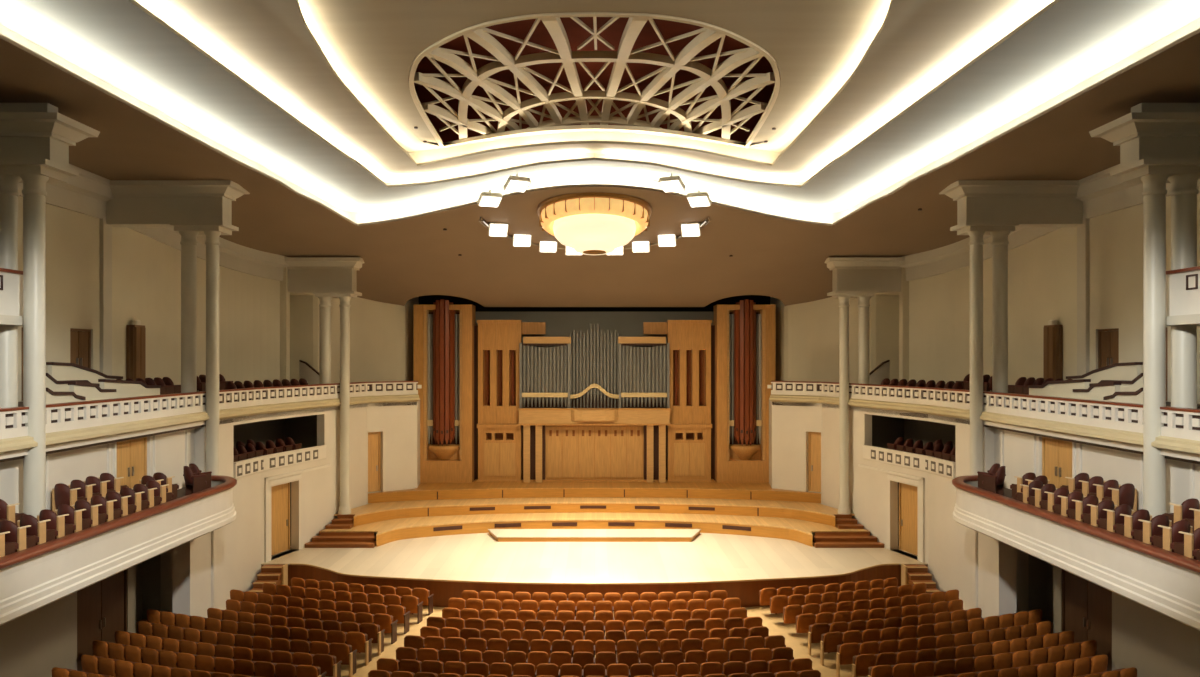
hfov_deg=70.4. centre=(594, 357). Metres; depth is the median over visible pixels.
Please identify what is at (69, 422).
parapet
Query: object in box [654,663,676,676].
chair
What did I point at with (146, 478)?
chair
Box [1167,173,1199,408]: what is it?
column
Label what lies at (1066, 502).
chair
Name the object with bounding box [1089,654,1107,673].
chair
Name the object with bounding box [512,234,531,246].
spot lamp
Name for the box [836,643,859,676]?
chair
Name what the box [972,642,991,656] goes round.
chair
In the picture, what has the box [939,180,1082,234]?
entablature
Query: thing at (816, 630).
chair
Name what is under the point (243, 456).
chair
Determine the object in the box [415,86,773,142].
trim
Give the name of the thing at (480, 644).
chair
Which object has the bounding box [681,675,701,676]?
chair
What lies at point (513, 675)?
chair
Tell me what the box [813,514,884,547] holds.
steps
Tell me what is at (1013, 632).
chair
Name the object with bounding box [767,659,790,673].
chair
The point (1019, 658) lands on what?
chair
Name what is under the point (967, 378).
chair
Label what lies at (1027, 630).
chair
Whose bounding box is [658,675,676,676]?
chair
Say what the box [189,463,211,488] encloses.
chair
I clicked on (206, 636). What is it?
chair
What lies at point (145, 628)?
chair
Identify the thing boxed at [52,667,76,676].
chair
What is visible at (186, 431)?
trim
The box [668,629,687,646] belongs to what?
chair
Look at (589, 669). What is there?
chair
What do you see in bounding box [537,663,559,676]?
chair
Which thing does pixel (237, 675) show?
chair
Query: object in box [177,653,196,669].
chair
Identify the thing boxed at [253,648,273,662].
chair
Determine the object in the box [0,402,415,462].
floor
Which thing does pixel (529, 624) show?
chair
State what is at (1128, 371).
wall
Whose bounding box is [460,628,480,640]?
chair
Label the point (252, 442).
chair
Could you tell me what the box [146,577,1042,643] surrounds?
rows
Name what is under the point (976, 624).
chair
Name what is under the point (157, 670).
chair
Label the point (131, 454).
door
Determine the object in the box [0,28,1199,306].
ceiling
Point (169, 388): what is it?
chair
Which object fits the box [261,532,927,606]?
stage platform
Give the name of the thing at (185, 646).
chair
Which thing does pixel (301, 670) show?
chair
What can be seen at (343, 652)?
chair
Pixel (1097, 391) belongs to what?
wall
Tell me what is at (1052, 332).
door porch
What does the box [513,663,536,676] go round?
chair
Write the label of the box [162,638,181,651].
chair
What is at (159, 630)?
chair
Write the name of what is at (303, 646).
chair
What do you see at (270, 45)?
ceiling
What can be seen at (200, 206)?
entablature
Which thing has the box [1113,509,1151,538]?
chair
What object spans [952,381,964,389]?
chair
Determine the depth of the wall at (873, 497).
34.27 m
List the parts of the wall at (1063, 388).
cap rail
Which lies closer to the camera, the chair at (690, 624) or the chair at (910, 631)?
the chair at (910, 631)
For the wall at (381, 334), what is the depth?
40.32 m
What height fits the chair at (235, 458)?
0.920 m
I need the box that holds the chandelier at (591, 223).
[537,192,651,254]
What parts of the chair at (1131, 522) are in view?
panel, backrest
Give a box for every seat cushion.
[5,542,18,548]
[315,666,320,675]
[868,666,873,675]
[1170,542,1183,548]
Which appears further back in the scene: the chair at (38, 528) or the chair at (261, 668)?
the chair at (261, 668)
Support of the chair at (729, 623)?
on the floor at (798, 642)
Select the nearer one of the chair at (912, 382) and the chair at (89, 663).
the chair at (89, 663)
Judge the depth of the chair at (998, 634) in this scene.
23.63 m
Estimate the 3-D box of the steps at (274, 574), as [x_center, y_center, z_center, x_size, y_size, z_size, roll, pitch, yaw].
[-11.575,7.955,30.036,0.850,0.950,1.847,0,0,0]
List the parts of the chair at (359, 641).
backrest, panel, frame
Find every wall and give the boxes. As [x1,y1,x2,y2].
[0,421,204,512]
[0,554,160,676]
[18,196,279,401]
[46,362,122,383]
[46,373,99,391]
[46,388,85,403]
[68,382,115,400]
[98,379,160,398]
[194,400,419,609]
[280,267,418,382]
[299,360,319,384]
[419,295,769,311]
[476,312,712,344]
[769,400,993,609]
[770,267,908,382]
[869,360,889,384]
[909,188,1199,403]
[984,421,1199,512]
[1028,379,1090,398]
[1028,554,1199,676]
[1066,362,1142,383]
[1073,382,1120,400]
[1089,373,1142,391]
[1103,388,1142,403]
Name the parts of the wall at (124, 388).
cap rail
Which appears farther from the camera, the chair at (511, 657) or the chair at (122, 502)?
the chair at (511, 657)
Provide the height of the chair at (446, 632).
0.900 m
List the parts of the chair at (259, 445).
backrest, frame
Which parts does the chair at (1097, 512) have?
panel, backrest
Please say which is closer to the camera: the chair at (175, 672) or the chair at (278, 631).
the chair at (175, 672)
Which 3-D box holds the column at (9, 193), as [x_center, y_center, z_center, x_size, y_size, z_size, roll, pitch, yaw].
[-13.050,-1.060,18.821,0.622,5.920,0.622,0,0,0]
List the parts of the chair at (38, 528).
backrest, panel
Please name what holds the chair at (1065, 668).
on the floor at (798, 642)
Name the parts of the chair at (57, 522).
backrest, panel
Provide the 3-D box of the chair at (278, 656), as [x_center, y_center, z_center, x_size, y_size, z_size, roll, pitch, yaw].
[-7.985,7.980,22.049,0.575,0.900,0.500,0,0,13]
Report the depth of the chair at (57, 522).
17.85 m
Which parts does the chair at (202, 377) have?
backrest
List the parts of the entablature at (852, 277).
architrave, cornice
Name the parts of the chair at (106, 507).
backrest, panel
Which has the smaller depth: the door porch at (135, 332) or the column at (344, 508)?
the door porch at (135, 332)
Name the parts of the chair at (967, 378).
backrest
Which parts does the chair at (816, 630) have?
panel, backrest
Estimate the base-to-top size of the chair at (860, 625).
0.900 m
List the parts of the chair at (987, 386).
frame, backrest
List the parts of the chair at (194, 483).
backrest, frame, armrest, frame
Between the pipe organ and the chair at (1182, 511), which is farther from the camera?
the pipe organ
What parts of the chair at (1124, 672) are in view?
backrest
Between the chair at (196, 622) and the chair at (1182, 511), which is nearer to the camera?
the chair at (1182, 511)
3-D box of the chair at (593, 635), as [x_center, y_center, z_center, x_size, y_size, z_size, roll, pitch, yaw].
[0.022,7.980,23.701,0.575,0.900,0.500,0,0,0]
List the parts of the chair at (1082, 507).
panel, backrest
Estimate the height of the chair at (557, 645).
0.900 m
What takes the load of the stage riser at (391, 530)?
on the stage platform
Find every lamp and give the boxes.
[131,320,140,324]
[478,190,501,206]
[488,222,508,236]
[504,173,530,191]
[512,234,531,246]
[539,241,556,252]
[565,246,582,254]
[606,246,623,254]
[632,241,649,252]
[657,234,676,246]
[658,173,684,191]
[680,222,700,236]
[687,190,710,206]
[1048,320,1057,324]
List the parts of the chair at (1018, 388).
frame, backrest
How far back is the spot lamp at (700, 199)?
28.48 m
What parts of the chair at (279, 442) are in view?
backrest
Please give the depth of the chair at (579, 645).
22.69 m
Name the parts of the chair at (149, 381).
backrest, frame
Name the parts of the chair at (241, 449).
backrest, frame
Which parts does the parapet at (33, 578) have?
handrail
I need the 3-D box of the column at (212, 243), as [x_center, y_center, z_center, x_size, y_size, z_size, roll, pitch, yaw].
[-12.220,0.245,27.200,0.520,8.550,0.520,0,0,0]
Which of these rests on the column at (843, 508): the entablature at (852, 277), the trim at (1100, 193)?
the entablature at (852, 277)
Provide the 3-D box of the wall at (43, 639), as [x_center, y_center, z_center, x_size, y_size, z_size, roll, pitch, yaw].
[-14.200,6.615,14.754,1.200,3.630,25.864,0,0,0]
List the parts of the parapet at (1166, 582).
handrail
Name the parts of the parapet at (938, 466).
handrail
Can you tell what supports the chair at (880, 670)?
on the floor at (798, 642)
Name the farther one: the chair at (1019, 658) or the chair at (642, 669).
the chair at (1019, 658)
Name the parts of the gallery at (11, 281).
coffer frame, handrail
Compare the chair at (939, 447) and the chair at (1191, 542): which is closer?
the chair at (1191, 542)
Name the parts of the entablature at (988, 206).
architrave, cornice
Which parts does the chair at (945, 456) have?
frame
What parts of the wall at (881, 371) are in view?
cap rail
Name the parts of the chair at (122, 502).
backrest, panel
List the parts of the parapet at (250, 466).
handrail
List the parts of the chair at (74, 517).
backrest, panel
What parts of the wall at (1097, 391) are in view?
cap rail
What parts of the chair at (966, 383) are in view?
frame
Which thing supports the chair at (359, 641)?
on the floor at (798, 642)
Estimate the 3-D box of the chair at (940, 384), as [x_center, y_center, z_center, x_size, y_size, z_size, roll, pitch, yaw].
[12.731,1.290,31.562,0.560,0.920,0.560,0,0,-18]
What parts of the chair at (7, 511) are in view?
backrest, panel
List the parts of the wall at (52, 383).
cap rail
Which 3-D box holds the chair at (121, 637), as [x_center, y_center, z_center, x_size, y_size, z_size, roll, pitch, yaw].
[-12.937,7.980,23.610,0.575,0.900,0.500,0,0,22]
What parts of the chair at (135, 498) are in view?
backrest, panel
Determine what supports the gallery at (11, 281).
on the floor at (20, 404)
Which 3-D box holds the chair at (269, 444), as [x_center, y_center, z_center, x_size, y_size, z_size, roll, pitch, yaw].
[-12.269,3.580,32.504,0.560,0.920,0.560,0,0,22]
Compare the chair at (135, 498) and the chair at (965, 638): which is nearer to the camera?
the chair at (135, 498)
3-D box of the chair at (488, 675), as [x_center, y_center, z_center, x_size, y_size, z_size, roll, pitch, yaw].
[-2.286,7.980,20.404,0.575,0.900,0.500,0,0,4]
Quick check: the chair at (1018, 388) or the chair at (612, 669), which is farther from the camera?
the chair at (1018, 388)
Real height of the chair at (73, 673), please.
0.900 m
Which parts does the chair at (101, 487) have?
backrest, panel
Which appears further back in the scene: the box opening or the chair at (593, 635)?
the box opening
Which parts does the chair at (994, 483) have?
frame, armrest, frame, backrest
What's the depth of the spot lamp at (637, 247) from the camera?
33.98 m
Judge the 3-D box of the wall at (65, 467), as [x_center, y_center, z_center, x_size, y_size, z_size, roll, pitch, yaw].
[-12.750,3.250,14.511,0.700,2.540,25.379,0,0,0]
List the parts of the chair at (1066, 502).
panel, backrest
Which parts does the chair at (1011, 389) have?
frame, backrest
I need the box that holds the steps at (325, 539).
[304,514,375,547]
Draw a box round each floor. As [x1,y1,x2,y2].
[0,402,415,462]
[136,606,1052,676]
[176,487,184,498]
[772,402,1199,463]
[1004,487,1012,498]
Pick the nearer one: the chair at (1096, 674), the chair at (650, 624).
the chair at (1096, 674)
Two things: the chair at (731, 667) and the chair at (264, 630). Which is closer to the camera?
the chair at (731, 667)
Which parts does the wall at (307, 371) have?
cap rail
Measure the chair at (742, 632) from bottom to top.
0.900 m
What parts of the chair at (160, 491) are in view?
backrest, panel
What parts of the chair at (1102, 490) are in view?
panel, backrest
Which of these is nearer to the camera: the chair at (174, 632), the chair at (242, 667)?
the chair at (242, 667)
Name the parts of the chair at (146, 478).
backrest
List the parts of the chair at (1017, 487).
panel, backrest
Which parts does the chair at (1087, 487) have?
panel, backrest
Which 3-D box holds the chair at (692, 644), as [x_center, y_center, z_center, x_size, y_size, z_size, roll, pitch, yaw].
[2.618,7.980,23.011,0.575,0.900,0.500,0,0,-4]
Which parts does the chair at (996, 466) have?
frame, backrest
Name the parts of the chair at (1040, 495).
panel, backrest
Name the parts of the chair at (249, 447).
backrest, frame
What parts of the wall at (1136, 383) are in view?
cap rail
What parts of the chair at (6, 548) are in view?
panel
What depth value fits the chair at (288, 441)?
33.43 m
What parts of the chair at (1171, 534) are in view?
panel, backrest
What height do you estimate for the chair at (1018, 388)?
0.920 m
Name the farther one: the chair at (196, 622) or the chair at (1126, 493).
the chair at (196, 622)
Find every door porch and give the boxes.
[126,320,145,380]
[1043,320,1062,380]
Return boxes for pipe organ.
[413,299,775,481]
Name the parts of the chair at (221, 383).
frame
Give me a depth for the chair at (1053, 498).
20.88 m
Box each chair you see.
[0,499,26,523]
[0,520,38,551]
[0,531,18,556]
[17,515,57,544]
[37,509,75,538]
[52,483,86,511]
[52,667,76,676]
[55,504,92,532]
[68,480,101,500]
[69,670,90,676]
[72,500,107,526]
[81,654,99,673]
[83,476,115,496]
[87,673,109,676]
[88,495,122,521]
[92,640,111,657]
[98,473,128,492]
[98,657,118,676]
[103,491,136,516]
[108,643,126,660]
[115,631,131,645]
[115,660,137,676]
[118,487,149,512]
[124,645,143,662]
[130,633,149,647]
[131,484,161,507]
[133,663,153,676]
[137,621,154,635]
[139,475,167,491]
[141,648,160,664]
[144,378,165,394]
[145,480,173,503]
[146,635,163,649]
[152,623,169,637]
[152,665,174,676]
[153,472,178,499]
[154,377,174,393]
[158,650,179,667]
[162,377,180,393]
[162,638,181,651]
[168,626,184,639]
[171,668,192,676]
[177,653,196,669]
[179,640,199,654]
[183,466,206,495]
[184,628,201,641]
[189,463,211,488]
[190,616,205,629]
[191,670,213,676]
[195,655,216,671]
[197,376,205,391]
[197,642,216,656]
[198,375,205,390]
[200,630,218,644]
[205,618,221,631]
[211,672,235,676]
[214,657,236,673]
[215,644,234,658]
[217,632,236,646]
[219,374,232,388]
[219,381,225,389]
[221,620,238,633]
[224,381,236,389]
[233,447,246,460]
[233,455,238,461]
[233,647,253,660]
[233,674,255,676]
[234,381,244,388]
[234,659,256,675]
[235,634,254,647]
[236,441,244,446]
[236,445,254,458]
[237,622,255,635]
[243,381,253,387]
[245,443,263,456]
[246,440,255,446]
[253,380,263,387]
[253,636,272,649]
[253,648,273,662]
[254,624,272,637]
[254,661,277,676]
[255,442,273,454]
[263,380,272,386]
[266,440,282,453]
[270,615,288,626]
[271,638,291,651]
[272,379,282,385]
[272,625,290,639]
[272,650,293,663]
[275,439,292,451]
[275,663,298,676]
[282,379,291,385]
[285,437,301,449]
[287,617,305,627]
[290,379,299,384]
[290,627,309,640]
[290,640,310,653]
[292,652,314,665]
[296,665,326,676]
[299,378,307,384]
[305,619,323,629]
[308,629,327,642]
[310,641,330,654]
[313,654,341,676]
[323,620,341,630]
[327,630,346,643]
[329,643,356,676]
[341,621,359,632]
[346,632,372,665]
[359,623,384,655]
[368,670,391,676]
[377,658,399,672]
[391,671,414,676]
[396,647,417,660]
[399,659,421,673]
[404,635,424,649]
[414,672,437,676]
[417,648,438,661]
[420,626,440,637]
[421,660,443,675]
[424,636,444,650]
[427,616,445,628]
[438,673,460,676]
[439,649,460,663]
[440,627,459,639]
[444,661,466,676]
[445,637,465,651]
[446,617,464,630]
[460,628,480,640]
[461,650,482,670]
[462,674,484,676]
[465,618,484,636]
[466,638,487,658]
[467,662,489,676]
[481,629,500,641]
[483,650,504,670]
[485,619,504,631]
[487,638,508,658]
[487,675,507,676]
[490,663,512,676]
[501,629,521,646]
[505,619,524,636]
[505,651,527,670]
[509,639,529,659]
[512,675,530,676]
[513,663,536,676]
[522,630,542,646]
[525,620,544,635]
[528,651,549,671]
[530,639,551,657]
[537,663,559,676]
[543,630,563,647]
[545,620,564,637]
[550,652,572,671]
[552,640,573,657]
[560,664,583,676]
[564,630,584,645]
[565,620,584,635]
[573,652,594,669]
[574,640,594,656]
[584,664,606,676]
[585,620,604,635]
[585,630,605,644]
[595,640,616,656]
[595,652,617,669]
[605,620,624,635]
[606,630,625,646]
[607,664,630,676]
[617,640,638,658]
[618,652,639,673]
[625,620,645,639]
[627,630,646,648]
[631,663,653,676]
[638,639,659,658]
[640,651,662,672]
[645,620,665,636]
[647,630,667,647]
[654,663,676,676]
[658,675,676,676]
[660,639,681,659]
[663,651,684,672]
[665,619,684,637]
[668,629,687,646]
[677,663,700,676]
[681,638,702,659]
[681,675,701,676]
[685,619,704,631]
[685,650,706,671]
[688,629,707,641]
[700,662,723,676]
[702,638,723,658]
[704,618,723,637]
[704,674,726,676]
[707,650,728,670]
[709,628,728,640]
[723,637,744,651]
[723,661,745,676]
[724,617,743,630]
[728,649,750,663]
[728,673,750,676]
[729,627,748,639]
[743,616,762,628]
[744,636,765,650]
[745,660,768,675]
[748,626,768,637]
[750,648,772,661]
[751,672,774,676]
[764,635,785,649]
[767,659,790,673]
[771,647,793,660]
[774,671,797,676]
[789,658,812,672]
[797,670,820,676]
[808,623,829,655]
[820,632,843,665]
[829,621,847,632]
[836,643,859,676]
[842,630,862,643]
[847,620,866,630]
[852,654,876,676]
[858,641,879,654]
[861,629,880,642]
[865,619,883,628]
[868,665,892,676]
[874,652,896,665]
[878,640,898,653]
[879,627,899,640]
[881,378,889,384]
[883,617,901,627]
[887,437,903,449]
[889,379,898,384]
[890,663,913,676]
[895,650,916,663]
[896,439,913,451]
[897,379,906,385]
[897,638,917,651]
[898,625,916,639]
[900,615,918,626]
[906,379,916,385]
[906,440,922,453]
[911,661,934,676]
[915,442,933,454]
[915,648,936,662]
[916,380,925,386]
[916,624,934,637]
[916,636,936,649]
[925,380,935,387]
[925,443,943,456]
[932,659,954,675]
[933,440,942,446]
[933,622,951,635]
[933,674,955,676]
[934,445,952,458]
[934,634,954,647]
[935,381,945,387]
[935,647,955,660]
[942,447,954,460]
[944,381,954,388]
[944,441,952,446]
[950,620,967,633]
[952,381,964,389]
[952,632,971,646]
[952,657,974,673]
[953,672,977,676]
[954,644,973,658]
[956,374,969,388]
[963,381,969,389]
[967,618,983,631]
[970,630,988,644]
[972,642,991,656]
[972,655,993,671]
[975,670,997,676]
[977,463,999,488]
[982,466,1005,495]
[983,375,990,390]
[983,376,991,391]
[983,616,998,629]
[987,628,1004,641]
[989,640,1009,654]
[992,653,1011,669]
[996,668,1017,676]
[1004,626,1020,639]
[1007,638,1026,651]
[1008,377,1026,393]
[1009,650,1030,667]
[1010,472,1035,499]
[1014,377,1034,393]
[1014,665,1036,676]
[1015,480,1043,503]
[1019,623,1036,637]
[1021,475,1049,491]
[1023,378,1044,394]
[1025,635,1042,649]
[1027,484,1057,507]
[1028,648,1047,664]
[1034,621,1051,635]
[1035,663,1055,676]
[1039,487,1070,512]
[1039,633,1058,647]
[1045,645,1064,662]
[1051,660,1073,676]
[1052,491,1085,516]
[1057,631,1073,645]
[1060,473,1090,492]
[1062,643,1080,660]
[1066,495,1100,521]
[1070,657,1090,676]
[1073,476,1105,496]
[1077,640,1096,657]
[1079,673,1101,676]
[1081,500,1116,526]
[1087,480,1120,500]
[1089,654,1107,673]
[1096,504,1133,532]
[1098,670,1119,676]
[1102,483,1136,511]
[1112,667,1136,676]
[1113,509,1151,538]
[1131,515,1171,544]
[1150,520,1192,551]
[1162,498,1199,523]
[1170,528,1199,559]
[1182,508,1199,531]
[1192,549,1199,560]
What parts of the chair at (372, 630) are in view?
backrest, panel, frame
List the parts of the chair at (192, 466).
backrest, frame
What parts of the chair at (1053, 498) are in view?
panel, backrest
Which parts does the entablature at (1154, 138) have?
cornice, architrave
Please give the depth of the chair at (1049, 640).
23.17 m
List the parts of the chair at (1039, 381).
frame, backrest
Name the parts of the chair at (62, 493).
panel, backrest, panel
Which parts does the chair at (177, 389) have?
backrest, frame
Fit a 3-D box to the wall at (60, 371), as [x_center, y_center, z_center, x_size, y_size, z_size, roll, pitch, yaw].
[-14.660,1.004,24.570,0.200,1.792,3.389,0,0,0]
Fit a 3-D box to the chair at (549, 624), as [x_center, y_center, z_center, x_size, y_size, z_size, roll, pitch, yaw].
[-1.132,7.980,24.618,0.575,0.900,0.500,0,0,2]
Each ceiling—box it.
[0,0,1199,212]
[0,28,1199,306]
[135,0,1053,183]
[298,0,890,163]
[408,17,780,85]
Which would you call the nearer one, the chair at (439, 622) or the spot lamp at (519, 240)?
the chair at (439, 622)
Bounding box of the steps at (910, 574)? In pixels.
[901,564,938,592]
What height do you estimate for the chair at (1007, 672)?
0.900 m
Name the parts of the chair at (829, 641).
panel, backrest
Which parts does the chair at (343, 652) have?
backrest, panel, frame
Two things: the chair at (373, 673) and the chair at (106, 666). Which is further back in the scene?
the chair at (106, 666)
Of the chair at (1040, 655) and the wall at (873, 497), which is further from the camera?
the wall at (873, 497)
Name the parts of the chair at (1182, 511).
panel, backrest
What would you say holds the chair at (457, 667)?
on the floor at (798, 642)
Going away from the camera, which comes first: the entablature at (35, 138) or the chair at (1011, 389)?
the entablature at (35, 138)
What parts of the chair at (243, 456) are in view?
backrest, frame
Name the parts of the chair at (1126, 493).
panel, backrest, panel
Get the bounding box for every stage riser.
[320,512,868,546]
[334,497,854,526]
[368,480,820,502]
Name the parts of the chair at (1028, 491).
panel, backrest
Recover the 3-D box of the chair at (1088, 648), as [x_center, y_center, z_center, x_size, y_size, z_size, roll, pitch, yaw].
[13.134,7.980,22.837,0.575,0.900,0.500,0,0,-22]
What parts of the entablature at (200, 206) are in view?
cornice, architrave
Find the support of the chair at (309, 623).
on the floor at (798, 642)
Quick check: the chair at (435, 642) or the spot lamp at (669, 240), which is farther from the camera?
the spot lamp at (669, 240)
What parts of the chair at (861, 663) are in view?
panel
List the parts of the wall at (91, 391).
cap rail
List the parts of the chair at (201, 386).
backrest, frame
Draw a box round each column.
[0,174,21,407]
[20,174,48,517]
[179,231,198,392]
[204,231,220,474]
[318,297,331,383]
[338,297,350,514]
[838,297,850,514]
[857,297,870,383]
[968,231,984,474]
[990,231,1009,392]
[1140,174,1168,517]
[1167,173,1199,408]
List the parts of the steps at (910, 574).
panel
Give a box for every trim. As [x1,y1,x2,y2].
[18,164,289,375]
[46,430,187,508]
[264,464,330,562]
[387,153,801,184]
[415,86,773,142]
[858,464,924,562]
[899,164,1199,375]
[1001,430,1199,508]
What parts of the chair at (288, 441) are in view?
backrest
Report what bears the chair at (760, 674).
on the floor at (798, 642)
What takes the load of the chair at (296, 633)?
on the floor at (798, 642)
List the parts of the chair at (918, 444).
frame, backrest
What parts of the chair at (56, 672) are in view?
backrest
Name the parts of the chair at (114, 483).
backrest, panel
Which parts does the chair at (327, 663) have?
panel, frame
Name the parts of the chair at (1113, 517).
panel, backrest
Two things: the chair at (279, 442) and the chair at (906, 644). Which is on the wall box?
the chair at (279, 442)
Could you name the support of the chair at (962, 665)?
on the floor at (798, 642)
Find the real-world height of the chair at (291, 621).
0.900 m
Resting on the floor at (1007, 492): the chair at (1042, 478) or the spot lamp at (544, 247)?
the chair at (1042, 478)
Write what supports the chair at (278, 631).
on the floor at (798, 642)
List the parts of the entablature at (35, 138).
architrave, cornice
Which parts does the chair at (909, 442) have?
backrest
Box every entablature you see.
[0,103,99,182]
[106,180,249,234]
[284,257,363,297]
[825,257,904,297]
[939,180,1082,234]
[1089,103,1199,182]
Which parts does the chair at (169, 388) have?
backrest, frame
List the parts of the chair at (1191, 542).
panel, backrest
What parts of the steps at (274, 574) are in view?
panel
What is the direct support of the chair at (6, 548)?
on the floor
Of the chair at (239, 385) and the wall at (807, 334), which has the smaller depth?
the chair at (239, 385)
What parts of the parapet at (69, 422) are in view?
handrail, coffer frame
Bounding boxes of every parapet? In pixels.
[0,381,421,453]
[0,475,236,625]
[233,445,326,478]
[767,381,1199,455]
[862,445,954,478]
[952,475,1199,630]
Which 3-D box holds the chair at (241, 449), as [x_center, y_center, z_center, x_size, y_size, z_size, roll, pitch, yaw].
[-12.656,3.580,30.755,0.560,0.920,0.560,0,0,22]
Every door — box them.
[21,327,22,400]
[70,328,90,367]
[77,569,126,670]
[117,437,146,487]
[271,482,289,554]
[368,432,380,491]
[808,432,820,491]
[899,482,916,554]
[1042,437,1071,487]
[1062,569,1111,670]
[1098,328,1118,367]
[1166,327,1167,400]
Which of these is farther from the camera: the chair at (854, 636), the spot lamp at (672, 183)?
the spot lamp at (672, 183)
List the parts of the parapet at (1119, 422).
coffer frame, handrail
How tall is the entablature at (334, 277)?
1.640 m
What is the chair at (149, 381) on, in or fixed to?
on the floor at (20, 404)
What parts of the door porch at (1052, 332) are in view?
door, door, door, door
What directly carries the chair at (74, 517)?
on the floor
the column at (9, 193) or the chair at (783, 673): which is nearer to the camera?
the column at (9, 193)
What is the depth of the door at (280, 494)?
32.78 m
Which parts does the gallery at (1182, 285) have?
handrail, coffer frame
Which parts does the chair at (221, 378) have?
backrest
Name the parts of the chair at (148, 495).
backrest, panel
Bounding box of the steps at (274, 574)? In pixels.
[250,564,287,592]
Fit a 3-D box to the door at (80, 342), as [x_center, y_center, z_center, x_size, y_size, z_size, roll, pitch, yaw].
[-15.935,0.150,26.198,0.170,2.100,1.154,0,0,0]
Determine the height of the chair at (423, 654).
0.900 m
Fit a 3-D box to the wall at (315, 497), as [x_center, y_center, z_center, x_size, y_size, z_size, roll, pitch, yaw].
[-10.671,5.215,35.190,1.748,6.430,16.486,0,0,18]
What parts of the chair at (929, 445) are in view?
frame, backrest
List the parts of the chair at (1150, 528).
panel, backrest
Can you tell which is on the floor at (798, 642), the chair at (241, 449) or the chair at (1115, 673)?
the chair at (1115, 673)
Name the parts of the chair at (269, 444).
backrest, frame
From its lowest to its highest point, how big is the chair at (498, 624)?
0.900 m
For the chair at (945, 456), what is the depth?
30.00 m
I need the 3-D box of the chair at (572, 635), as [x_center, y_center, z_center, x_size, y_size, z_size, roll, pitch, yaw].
[-0.555,7.980,23.705,0.575,0.900,0.500,0,0,1]
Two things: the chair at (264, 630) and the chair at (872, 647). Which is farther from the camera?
the chair at (264, 630)
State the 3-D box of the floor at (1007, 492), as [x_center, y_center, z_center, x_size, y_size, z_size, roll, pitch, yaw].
[12.235,4.290,14.268,2.830,1.020,24.893,0,0,0]
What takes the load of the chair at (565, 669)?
on the floor at (798, 642)
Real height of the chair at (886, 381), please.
0.920 m
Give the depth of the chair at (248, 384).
31.30 m
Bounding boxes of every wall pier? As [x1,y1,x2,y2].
[161,530,216,617]
[972,530,1027,617]
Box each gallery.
[0,268,22,325]
[1166,266,1199,325]
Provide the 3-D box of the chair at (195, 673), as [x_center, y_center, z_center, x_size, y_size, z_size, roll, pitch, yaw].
[-9.426,7.980,20.668,0.575,0.900,0.500,0,0,15]
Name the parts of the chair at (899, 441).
backrest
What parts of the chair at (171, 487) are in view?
backrest, panel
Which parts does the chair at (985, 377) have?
backrest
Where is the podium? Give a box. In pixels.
[488,529,700,541]
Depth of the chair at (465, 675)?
20.22 m
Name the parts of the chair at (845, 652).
panel, backrest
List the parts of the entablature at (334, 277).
cornice, architrave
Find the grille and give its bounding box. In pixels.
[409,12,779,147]
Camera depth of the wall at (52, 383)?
22.20 m
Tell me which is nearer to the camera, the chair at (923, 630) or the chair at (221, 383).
the chair at (923, 630)
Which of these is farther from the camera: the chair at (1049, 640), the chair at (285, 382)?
the chair at (285, 382)
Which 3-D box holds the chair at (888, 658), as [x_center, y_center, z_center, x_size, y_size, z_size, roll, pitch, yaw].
[7.466,7.980,21.931,0.575,0.900,0.500,0,0,-12]
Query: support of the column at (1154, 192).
on the floor at (1007, 492)
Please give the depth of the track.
32.96 m
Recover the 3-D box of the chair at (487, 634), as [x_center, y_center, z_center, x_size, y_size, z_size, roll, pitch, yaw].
[-2.860,7.980,23.827,0.575,0.900,0.500,0,0,5]
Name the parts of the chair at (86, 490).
backrest, panel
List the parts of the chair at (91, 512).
backrest, panel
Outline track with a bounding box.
[479,217,709,249]
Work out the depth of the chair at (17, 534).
16.63 m
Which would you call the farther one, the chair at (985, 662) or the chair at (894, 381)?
the chair at (894, 381)
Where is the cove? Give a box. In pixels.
[0,18,1199,223]
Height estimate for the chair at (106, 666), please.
0.900 m
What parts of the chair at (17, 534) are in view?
backrest, panel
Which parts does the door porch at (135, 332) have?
door, door, door, door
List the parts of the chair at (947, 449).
frame, backrest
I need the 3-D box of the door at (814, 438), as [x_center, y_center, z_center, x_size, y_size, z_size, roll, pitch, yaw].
[10.094,4.740,38.732,0.677,2.720,0.170,0,0,38]
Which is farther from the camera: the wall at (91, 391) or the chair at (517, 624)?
the chair at (517, 624)
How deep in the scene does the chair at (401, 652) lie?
22.11 m
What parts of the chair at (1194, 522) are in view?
panel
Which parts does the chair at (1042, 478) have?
backrest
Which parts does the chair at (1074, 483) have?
panel, backrest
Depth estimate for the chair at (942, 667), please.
21.19 m
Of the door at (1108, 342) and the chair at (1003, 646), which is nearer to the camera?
the chair at (1003, 646)
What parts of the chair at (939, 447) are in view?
frame, backrest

